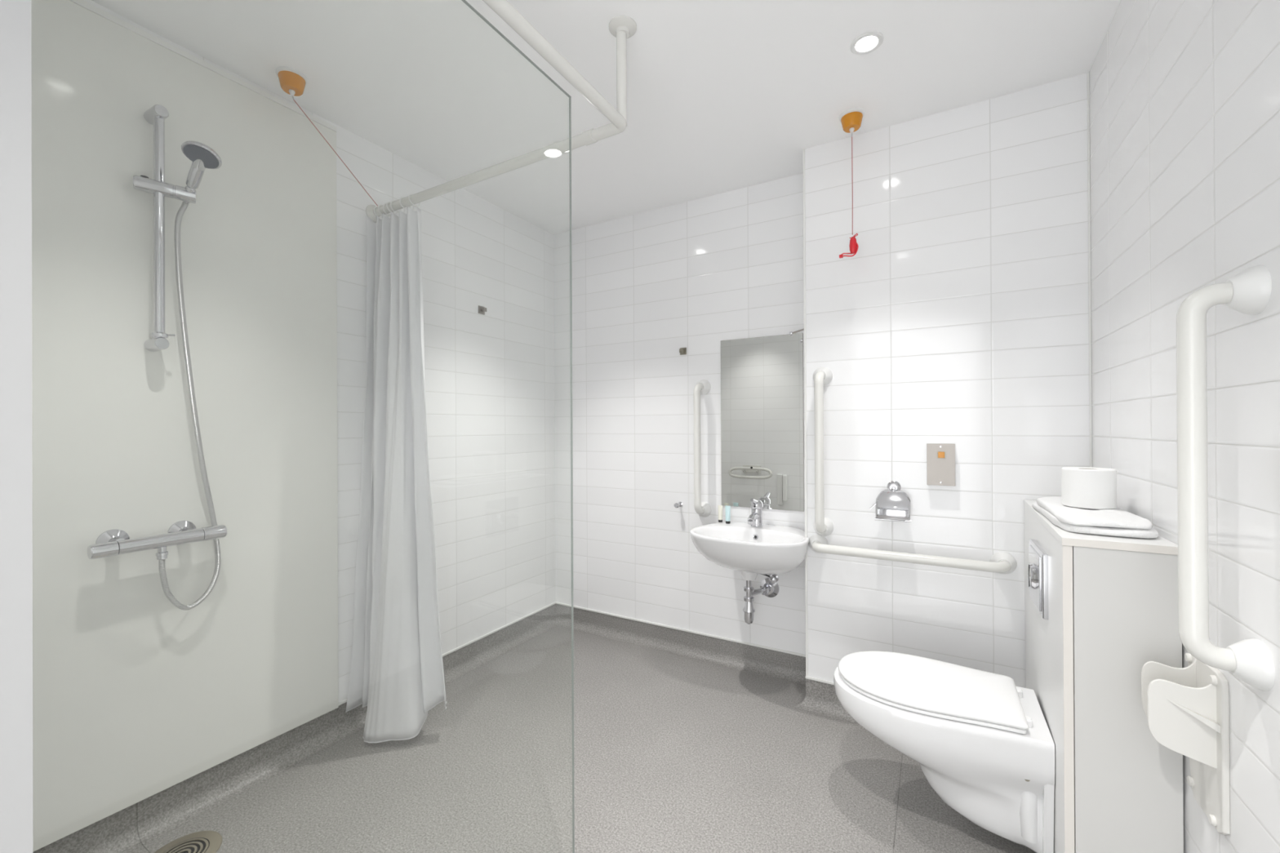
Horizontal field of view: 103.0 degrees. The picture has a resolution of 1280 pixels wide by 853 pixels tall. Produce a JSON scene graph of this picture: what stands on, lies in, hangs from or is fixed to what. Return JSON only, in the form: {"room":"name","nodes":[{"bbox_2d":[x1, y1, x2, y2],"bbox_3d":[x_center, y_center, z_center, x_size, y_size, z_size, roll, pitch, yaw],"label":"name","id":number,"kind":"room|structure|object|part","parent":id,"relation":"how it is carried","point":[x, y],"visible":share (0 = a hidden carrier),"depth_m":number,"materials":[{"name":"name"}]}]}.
{"room":"accessible bathroom","nodes":[
{"label":"accessible bathroom","id":0,"kind":"room"},
{"bbox_2d":[84,0,555,702],"bbox_3d":[-1.298,0.009,1.821,0.100,2.344,3.164,0,0,30],"label":"wall","id":1,"kind":"structure","parent":0,"point":[489,377],"depth_m":2.50,"materials":[{"name":"white tile"}]},
{"bbox_2d":[31,0,338,852],"bbox_3d":[-1.404,-0.027,1.527,0.010,2.202,0.974,0,0,30],"label":"wall panel","id":2,"kind":"object","parent":1,"relation":"attached to","point":[136,695],"visible":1,"depth_m":1.52,"materials":[{"name":"white plastic"}]},
{"bbox_2d":[87,520,226,559],"bbox_3d":[-1.385,0.332,1.468,0.078,0.094,0.293,0,0,30],"label":"shower valve","id":3,"kind":"object","parent":2,"relation":"attached to","point":[113,542],"visible":1,"depth_m":1.44,"materials":[{"name":"silver metal"}]},
{"bbox_3d":[-1.428,0.329,1.354,0.039,0.039,0.052,0,0,30],"label":"flow handle","id":4,"kind":"part","parent":3,"relation":"part of","materials":[{"name":"silver metal"}]},
{"bbox_2d":[155,546,168,559],"bbox_3d":[-1.369,0.361,1.457,0.027,0.036,0.027,0,0,30],"label":"outlet","id":5,"kind":"object","parent":3,"relation":"attached to","point":[162,553],"depth_m":1.45,"materials":[{"name":"silver metal"}]},
{"bbox_2d":[158,201,221,610],"bbox_3d":[-1.348,-0.064,1.529,0.030,1.224,0.163,0,0,16],"label":"shower hose","id":6,"kind":"object","parent":3,"relation":"attached to","point":[169,595],"visible":0.93,"depth_m":1.52,"materials":[{"name":"silver metal"}]},
{"bbox_3d":[-1.309,0.326,1.561,0.041,0.041,0.056,0,0,30],"label":"temperature handle","id":7,"kind":"part","parent":3,"relation":"part of","materials":[{"name":"silver metal"}]},
{"bbox_2d":[133,104,195,351],"bbox_3d":[-1.378,-0.569,1.482,0.135,0.703,0.078,0,0,-35],"label":"riser rail","id":8,"kind":"object","parent":2,"relation":"attached to","point":[156,115],"visible":1,"depth_m":1.45,"materials":[{"name":"silver metal"}]},
{"bbox_2d":[181,140,222,203],"bbox_3d":[-1.278,-0.727,1.459,0.186,0.130,0.086,0,0,30],"label":"shower head","id":9,"kind":"object","parent":8,"relation":"attached to","point":[202,157],"visible":0.97,"depth_m":1.44,"materials":[{"name":"silver metal"}]},
{"bbox_3d":[-1.308,-0.714,1.488,0.106,0.103,0.031,0,0,30],"label":"handle","id":10,"kind":"part","parent":9,"relation":"part of","materials":[{"name":"silver metal"}]},
{"bbox_2d":[69,0,337,132],"bbox_3d":[-1.408,-1.136,1.529,0.014,0.018,0.974,0,0,30],"label":"trim","id":11,"kind":"structure","parent":1,"relation":"attached to","point":[82,3],"depth_m":1.57,"materials":[{"name":"white metal"}]},
{"bbox_2d":[32,604,556,852],"bbox_3d":[-1.057,1.126,2.079,0.048,0.112,2.278,0,0,30],"label":"baseboard","id":12,"kind":"structure","parent":1,"relation":"attached to","point":[133,827],"depth_m":1.68,"materials":[{"name":"grey plastic"}]},
{"bbox_2d":[337,601,555,705],"bbox_3d":[-0.833,1.065,2.512,0.007,0.010,1.303,0,0,30],"label":"trim","id":13,"kind":"structure","parent":1,"relation":"attached to","point":[553,603],"depth_m":2.61,"materials":[{"name":"white"}]},
{"bbox_2d":[478,305,486,315],"bbox_3d":[-0.793,-0.590,2.576,0.030,0.040,0.040,0,0,30],"label":"robe hook","id":14,"kind":"object","parent":1,"relation":"attached to","point":[482,310],"visible":1,"depth_m":2.57,"materials":[{"name":"silver metal"}]},
{"bbox_2d":[129,626,1035,852],"bbox_3d":[-0.315,1.224,0.968,2.641,0.100,3.664,0,0,30],"label":"floor","id":15,"kind":"structure","parent":0,"point":[673,753],"depth_m":1.69,"materials":[{"name":"grey plastic"}]},
{"bbox_2d":[154,830,222,852],"bbox_3d":[-1.259,1.178,1.399,0.172,0.004,0.172,0,0,30],"label":"floor drain","id":16,"kind":"object","parent":15,"relation":"on","point":[212,842],"visible":1,"depth_m":1.43,"materials":[{"name":"silver metal"}]},
{"bbox_2d":[461,0,574,852],"bbox_3d":[-0.389,0.174,0.890,0.014,2.000,0.881,0,0,30],"label":"glass shower screen","id":17,"kind":"object","parent":15,"relation":"on","point":[466,2],"visible":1,"depth_m":1.27,"materials":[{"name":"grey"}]},
{"bbox_2d":[1023,499,1183,852],"bbox_3d":[1.235,0.711,1.426,0.200,0.912,0.709,0,0,30],"label":"housing","id":18,"kind":"object","parent":15,"relation":"on","point":[1113,601],"visible":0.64,"depth_m":1.13,"materials":[{"name":"white laminate"}]},
{"bbox_2d":[833,651,1054,852],"bbox_3d":[0.875,0.946,1.536,0.544,0.375,0.364,0,0,30],"label":"toilet","id":19,"kind":"object","parent":18,"relation":"attached to","point":[983,742],"visible":1,"depth_m":1.39,"materials":[{"name":"white ceramic"}]},
{"bbox_3d":[0.859,0.787,1.546,0.472,0.012,0.336,0,0,30],"label":"seat","id":20,"kind":"part","parent":19,"relation":"part of","materials":[{"name":"white plastic"}]},
{"bbox_3d":[0.859,0.769,1.546,0.480,0.022,0.344,0,0,30],"label":"lid","id":21,"kind":"part","parent":19,"relation":"part of","materials":[{"name":"white plastic"}]},
{"bbox_2d":[1027,538,1048,619],"bbox_3d":[1.125,0.427,1.447,0.032,0.173,0.220,0,0,30],"label":"flush plate","id":22,"kind":"object","parent":18,"relation":"attached to","point":[1037,567],"visible":0.98,"depth_m":1.39,"materials":[{"name":"silver metal"}]},
{"bbox_3d":[1.123,0.427,1.448,0.005,0.147,0.170,0,0,30],"label":"plate","id":23,"kind":"part","parent":22,"relation":"part of","materials":[{"name":"silver metal"}]},
{"bbox_3d":[1.167,0.720,1.468,0.018,0.893,0.705,0,0,31],"label":"panel","id":24,"kind":"part","parent":18,"relation":"part of","materials":[{"name":"white laminate"}]},
{"bbox_2d":[1032,496,1158,538],"bbox_3d":[1.207,0.235,1.380,0.180,0.037,0.494,0,0,30],"label":"folded towel","id":25,"kind":"object","parent":18,"relation":"on","point":[1117,522],"visible":0.84,"depth_m":1.22,"materials":[{"name":"white fabric"}]},
{"bbox_2d":[1061,466,1116,509],"bbox_3d":[1.221,0.166,1.386,0.113,0.103,0.113,0,0,30],"label":"toilet roll","id":26,"kind":"object","parent":25,"relation":"on","point":[1085,487],"visible":1,"depth_m":1.34,"materials":[{"name":"white paper"}]},
{"bbox_2d":[1023,499,1177,555],"bbox_3d":[1.233,0.264,1.428,0.200,0.018,0.708,0,0,30],"label":"shelf","id":27,"kind":"object","parent":18,"relation":"attached to","point":[1068,541],"depth_m":1.15,"materials":[{"name":"white laminate"}]},
{"bbox_3d":[1.073,0.720,1.124,0.176,0.894,0.018,0,0,30],"label":"panel","id":28,"kind":"part","parent":18,"relation":"part of","materials":[{"name":"white laminate"}]},
{"bbox_2d":[91,0,1120,234],"bbox_3d":[-0.203,-1.220,1.191,2.641,0.100,3.164,0,0,30],"label":"ceiling","id":29,"kind":"structure","parent":0,"point":[723,95],"depth_m":1.67,"materials":[{"name":"white paint"}]},
{"bbox_2d":[275,66,377,206],"bbox_3d":[-1.097,-1.029,1.853,0.088,0.270,0.439,0,0,19],"label":"switch","id":30,"kind":"object","parent":29,"relation":"attached to","point":[292,82],"visible":0.99,"depth_m":1.67,"materials":[{"name":"orange plastic"}]},
{"bbox_2d":[288,88,295,95],"bbox_3d":[-1.154,-1.106,1.687,0.018,0.016,0.018,0,0,30],"label":"outlet","id":31,"kind":"object","parent":30,"relation":"attached to","point":[291,91],"depth_m":1.68,"materials":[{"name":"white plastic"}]},
{"bbox_3d":[-1.109,-0.991,1.883,0.005,0.195,0.391,0,0,12],"label":"pull cord","id":32,"kind":"part","parent":30,"relation":"part of","materials":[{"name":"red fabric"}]},
{"bbox_2d":[365,0,636,222],"bbox_3d":[-0.824,-1.005,1.308,1.244,0.323,1.166,0,0,30],"label":"rail","id":33,"kind":"object","parent":29,"relation":"hanging from","point":[623,28],"visible":0.93,"depth_m":1.47,"materials":[{"name":"white metal"}]},
{"bbox_2d":[345,193,446,743],"bbox_3d":[-0.926,0.134,1.942,0.367,2.057,0.202,0,0,30],"label":"shower curtain","id":34,"kind":"object","parent":33,"relation":"hanging from","point":[397,672],"visible":0.99,"depth_m":1.95,"materials":[{"name":"white fabric"}]},
{"bbox_2d":[839,107,864,163],"bbox_3d":[0.803,-1.073,1.914,0.084,0.200,0.088,0,0,30],"label":"switch","id":35,"kind":"object","parent":29,"relation":"hanging from","point":[851,120],"depth_m":1.89,"materials":[{"name":"orange plastic"}]},
{"bbox_2d":[839,169,858,258],"bbox_3d":[0.794,-0.786,1.920,0.065,0.318,0.088,0,0,30],"label":"pull cord","id":36,"kind":"object","parent":35,"relation":"hanging from","point":[853,246],"depth_m":1.91,"materials":[{"name":"red plastic"}]},
{"bbox_3d":[0.800,-0.908,1.916,0.003,0.372,0.003,0,0,-38],"label":"pull cord","id":37,"kind":"part","parent":36,"relation":"part of","materials":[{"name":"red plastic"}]},
{"bbox_3d":[0.802,-0.681,1.915,0.027,0.064,0.027,0,0,30],"label":"pull handle","id":38,"kind":"part","parent":36,"relation":"part of","materials":[{"name":"red plastic"}]},
{"bbox_2d":[848,127,854,133],"bbox_3d":[0.798,-1.115,1.917,0.018,0.016,0.018,0,0,30],"label":"outlet","id":39,"kind":"object","parent":35,"relation":"attached to","point":[851,130],"depth_m":1.91,"materials":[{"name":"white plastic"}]},
{"bbox_2d":[849,31,883,54],"bbox_3d":[0.693,-1.171,1.556,0.094,0.006,0.094,0,0,30],"label":"recessed light","id":40,"kind":"object","parent":29,"relation":"in","point":[866,42],"visible":1,"depth_m":1.55,"materials":[{"name":"white plastic"}]},
{"bbox_2d":[554,173,805,654],"bbox_3d":[0.166,0.004,2.747,1.517,2.344,0.100,0,0,30],"label":"wall","id":41,"kind":"structure","parent":0,"point":[695,275],"depth_m":2.72,"materials":[{"name":"white tile"}]},
{"bbox_2d":[674,502,682,507],"bbox_3d":[0.198,0.407,2.638,0.026,0.026,0.056,0,0,30],"label":"peg","id":42,"kind":"object","parent":41,"relation":"attached to","point":[680,504],"visible":1,"depth_m":2.62,"materials":[{"name":"silver metal"}]},
{"bbox_3d":[0.189,0.407,2.622,0.026,0.026,0.018,0,0,30],"label":"knob","id":43,"kind":"part","parent":42,"relation":"part of","materials":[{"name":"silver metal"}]},
{"bbox_2d":[555,604,805,684],"bbox_3d":[0.135,1.121,2.679,1.517,0.112,0.048,0,0,30],"label":"baseboard","id":44,"kind":"structure","parent":41,"relation":"attached to","point":[790,668],"depth_m":2.63,"materials":[{"name":"grey plastic"}]},
{"bbox_2d":[555,601,805,657],"bbox_3d":[0.145,1.060,2.697,1.517,0.010,0.007,0,0,30],"label":"trim","id":45,"kind":"structure","parent":41,"relation":"attached to","point":[559,603],"depth_m":2.63,"materials":[{"name":"white"}]},
{"bbox_2d":[679,347,686,355],"bbox_3d":[0.219,-0.392,2.641,0.036,0.036,0.030,0,0,30],"label":"robe hook","id":46,"kind":"object","parent":41,"relation":"attached to","point":[682,351],"visible":1,"depth_m":2.64,"materials":[{"name":"silver metal"}]},
{"bbox_2d":[693,379,711,517],"bbox_3d":[0.301,0.111,2.553,0.078,0.702,0.102,0,0,30],"label":"grab bar","id":47,"kind":"object","parent":41,"relation":"attached to","point":[703,387],"visible":1,"depth_m":2.51,"materials":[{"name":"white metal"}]},
{"bbox_2d":[689,522,809,580],"bbox_3d":[0.493,0.583,2.262,0.518,0.229,0.413,0,0,30],"label":"basin","id":48,"kind":"object","parent":41,"relation":"attached to","point":[767,549],"visible":0.99,"depth_m":2.16,"materials":[{"name":"white ceramic"}]},
{"bbox_2d":[718,505,722,522],"bbox_3d":[0.395,0.428,2.501,0.022,0.082,0.022,0,0,-17],"label":"toiletry tube","id":49,"kind":"object","parent":48,"relation":"on","point":[720,507],"visible":1,"depth_m":2.49,"materials":[{"name":"white plastic"}]},
{"bbox_2d":[724,505,730,524],"bbox_3d":[0.426,0.427,2.466,0.023,0.085,0.023,0,0,-16],"label":"toiletry tube","id":50,"kind":"object","parent":48,"relation":"on","point":[727,508],"visible":1,"depth_m":2.46,"materials":[{"name":"teal"}]},
{"bbox_2d":[747,498,763,527],"bbox_3d":[0.529,0.399,2.356,0.058,0.140,0.136,0,0,30],"label":"mixer tap","id":51,"kind":"object","parent":48,"relation":"on","point":[755,518],"visible":1,"depth_m":2.36,"materials":[{"name":"silver metal"}]},
{"bbox_3d":[0.520,0.420,2.340,0.036,0.045,0.100,0,0,30],"label":"spout","id":52,"kind":"part","parent":51,"relation":"part of","materials":[{"name":"silver metal"}]},
{"bbox_3d":[0.536,0.357,2.370,0.058,0.056,0.103,0,0,30],"label":"lever","id":53,"kind":"part","parent":51,"relation":"part of","materials":[{"name":"silver metal"}]},
{"bbox_2d":[742,577,779,624],"bbox_3d":[0.553,0.799,2.384,0.202,0.211,0.083,0,0,-34],"label":"trap","id":54,"kind":"object","parent":48,"relation":"attached to","point":[766,588],"visible":0.98,"depth_m":2.33,"materials":[{"name":"silver metal"}]},
{"bbox_2d":[742,601,755,624],"bbox_3d":[0.499,0.849,2.332,0.055,0.111,0.055,0,0,30],"label":"cup","id":55,"kind":"object","parent":54,"relation":"on","point":[748,610],"depth_m":2.31,"materials":[{"name":"silver metal"}]},
{"bbox_2d":[720,333,804,511],"bbox_3d":[0.580,-0.018,2.447,0.401,0.824,0.006,0,0,30],"label":"wall mirror","id":56,"kind":"object","parent":41,"relation":"attached to","point":[762,446],"visible":0.89,"depth_m":2.44,"materials":[{"name":"white mirror glass"}]},
{"bbox_2d":[760,573,778,583],"bbox_3d":[0.609,0.710,2.385,0.100,0.060,0.048,0,0,-43],"label":"valve","id":57,"kind":"object","parent":41,"relation":"attached to","point":[773,579],"visible":0.94,"depth_m":2.38,"materials":[{"name":"silver metal"}]},
{"bbox_2d":[804,72,1089,688],"bbox_3d":[1.174,-0.003,2.050,0.924,2.344,0.304,0,0,30],"label":"wall","id":58,"kind":"structure","parent":0,"point":[958,316],"depth_m":1.89,"materials":[{"name":"white tile"}]},
{"bbox_2d":[789,328,804,335],"bbox_3d":[0.704,-0.420,2.248,0.086,0.032,0.018,0,0,30],"label":"peg","id":59,"kind":"object","parent":58,"relation":"attached to","point":[791,333],"visible":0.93,"depth_m":2.25,"materials":[{"name":"silver metal"}]},
{"bbox_3d":[0.708,-0.424,2.246,0.077,0.026,0.008,0,0,30],"label":"stem","id":60,"kind":"part","parent":59,"relation":"part of","materials":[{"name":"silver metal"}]},
{"bbox_2d":[792,684,805,706],"bbox_3d":[0.721,1.117,2.225,0.048,0.112,0.252,0,0,30],"label":"baseboard","id":61,"kind":"structure","parent":58,"relation":"attached to","point":[802,695],"depth_m":2.20,"materials":[{"name":"grey plastic"}]},
{"bbox_2d":[802,148,808,676],"bbox_3d":[0.699,-0.055,2.149,0.009,2.233,0.009,0,0,30],"label":"trim","id":62,"kind":"structure","parent":58,"relation":"attached to","point":[803,150],"depth_m":2.15,"materials":[{"name":"white plastic"}]},
{"bbox_2d":[805,675,834,684],"bbox_3d":[1.100,1.054,1.913,0.928,0.010,0.007,0,0,30],"label":"trim","id":63,"kind":"structure","parent":58,"relation":"attached to","point":[806,677],"depth_m":2.11,"materials":[{"name":"white"}]},
{"bbox_2d":[813,366,833,536],"bbox_3d":[0.735,0.104,2.068,0.078,0.702,0.102,0,0,30],"label":"grab bar","id":64,"kind":"object","parent":58,"relation":"attached to","point":[824,526],"visible":1,"depth_m":2.03,"materials":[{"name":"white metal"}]},
{"bbox_2d":[793,678,859,724],"bbox_3d":[1.071,1.115,1.906,0.972,0.112,0.048,0,0,30],"label":"baseboard","id":65,"kind":"structure","parent":58,"relation":"attached to","point":[821,698],"depth_m":2.10,"materials":[{"name":"grey plastic"}]},
{"bbox_2d":[869,480,911,522],"bbox_3d":[0.957,0.284,1.946,0.144,0.145,0.092,0,0,30],"label":"toilet roll holder","id":66,"kind":"object","parent":58,"relation":"attached to","point":[893,504],"visible":1,"depth_m":1.92,"materials":[{"name":"silver metal"}]},
{"bbox_2d":[808,533,1017,573],"bbox_3d":[0.992,0.486,1.920,0.708,0.078,0.102,0,0,30],"label":"grab bar","id":67,"kind":"object","parent":58,"relation":"attached to","point":[1002,562],"visible":1,"depth_m":1.85,"materials":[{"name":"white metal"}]},
{"bbox_2d":[926,443,955,486],"bbox_3d":[1.114,0.140,1.885,0.090,0.154,0.041,0,0,30],"label":"plate","id":68,"kind":"object","parent":58,"relation":"attached to","point":[940,458],"visible":1,"depth_m":1.87,"materials":[{"name":"silver plastic"}]},
{"bbox_3d":[1.109,0.105,1.872,0.028,0.025,0.003,0,0,30],"label":"button frame","id":69,"kind":"part","parent":68,"relation":"part of","materials":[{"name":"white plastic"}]},
{"bbox_2d":[1087,71,1092,466],"bbox_3d":[1.494,-0.061,1.687,0.006,2.233,0.006,0,0,30],"label":"trim","id":70,"kind":"structure","parent":58,"relation":"attached to","point":[1088,73],"depth_m":1.69,"materials":[{"name":"white"}]},
{"bbox_2d":[1089,0,1279,852],"bbox_3d":[0.905,-0.005,0.555,0.100,2.344,3.164,0,0,30],"label":"wall","id":71,"kind":"structure","parent":0,"point":[1184,95],"depth_m":0.97,"materials":[{"name":"white tile"}]},
{"bbox_2d":[1141,653,1230,835],"bbox_3d":[1.046,0.597,0.997,0.102,0.291,0.143,0,0,30],"label":"wall bracket","id":72,"kind":"object","parent":71,"relation":"attached to","point":[1186,709],"visible":0.95,"depth_m":0.95,"materials":[{"name":"white plastic"}]},
{"bbox_3d":[1.064,0.537,1.024,0.080,0.172,0.005,0,0,30],"label":"plate","id":73,"kind":"part","parent":72,"relation":"part of","materials":[{"name":"white plastic"}]},
{"bbox_3d":[1.018,0.542,0.957,0.093,0.172,0.005,0,0,30],"label":"plate","id":74,"kind":"part","parent":72,"relation":"part of","materials":[{"name":"white plastic"}]},
{"bbox_3d":[1.086,0.597,0.974,0.010,0.291,0.143,0,0,30],"label":"plate","id":75,"kind":"part","parent":72,"relation":"part of","materials":[{"name":"white plastic"}]},
{"bbox_2d":[1176,265,1275,691],"bbox_3d":[0.961,0.082,0.847,0.094,0.684,0.078,0,0,30],"label":"grab bar","id":76,"kind":"object","parent":71,"relation":"attached to","point":[1248,291],"visible":1,"depth_m":0.85,"materials":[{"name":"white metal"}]},
{"bbox_3d":[-1.299,0.006,0.508,1.208,2.344,0.687,0,0,30],"label":"wall","id":77,"kind":"structure","parent":0,"visible":0},
{"bbox_2d":[0,0,32,852],"bbox_3d":[-0.773,0.002,0.206,0.004,2.344,0.686,0,0,30],"label":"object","id":78,"kind":"structure","parent":77,"relation":"attached to","point":[15,51],"depth_m":0.49,"materials":[{"name":"white paint"}]}
]}

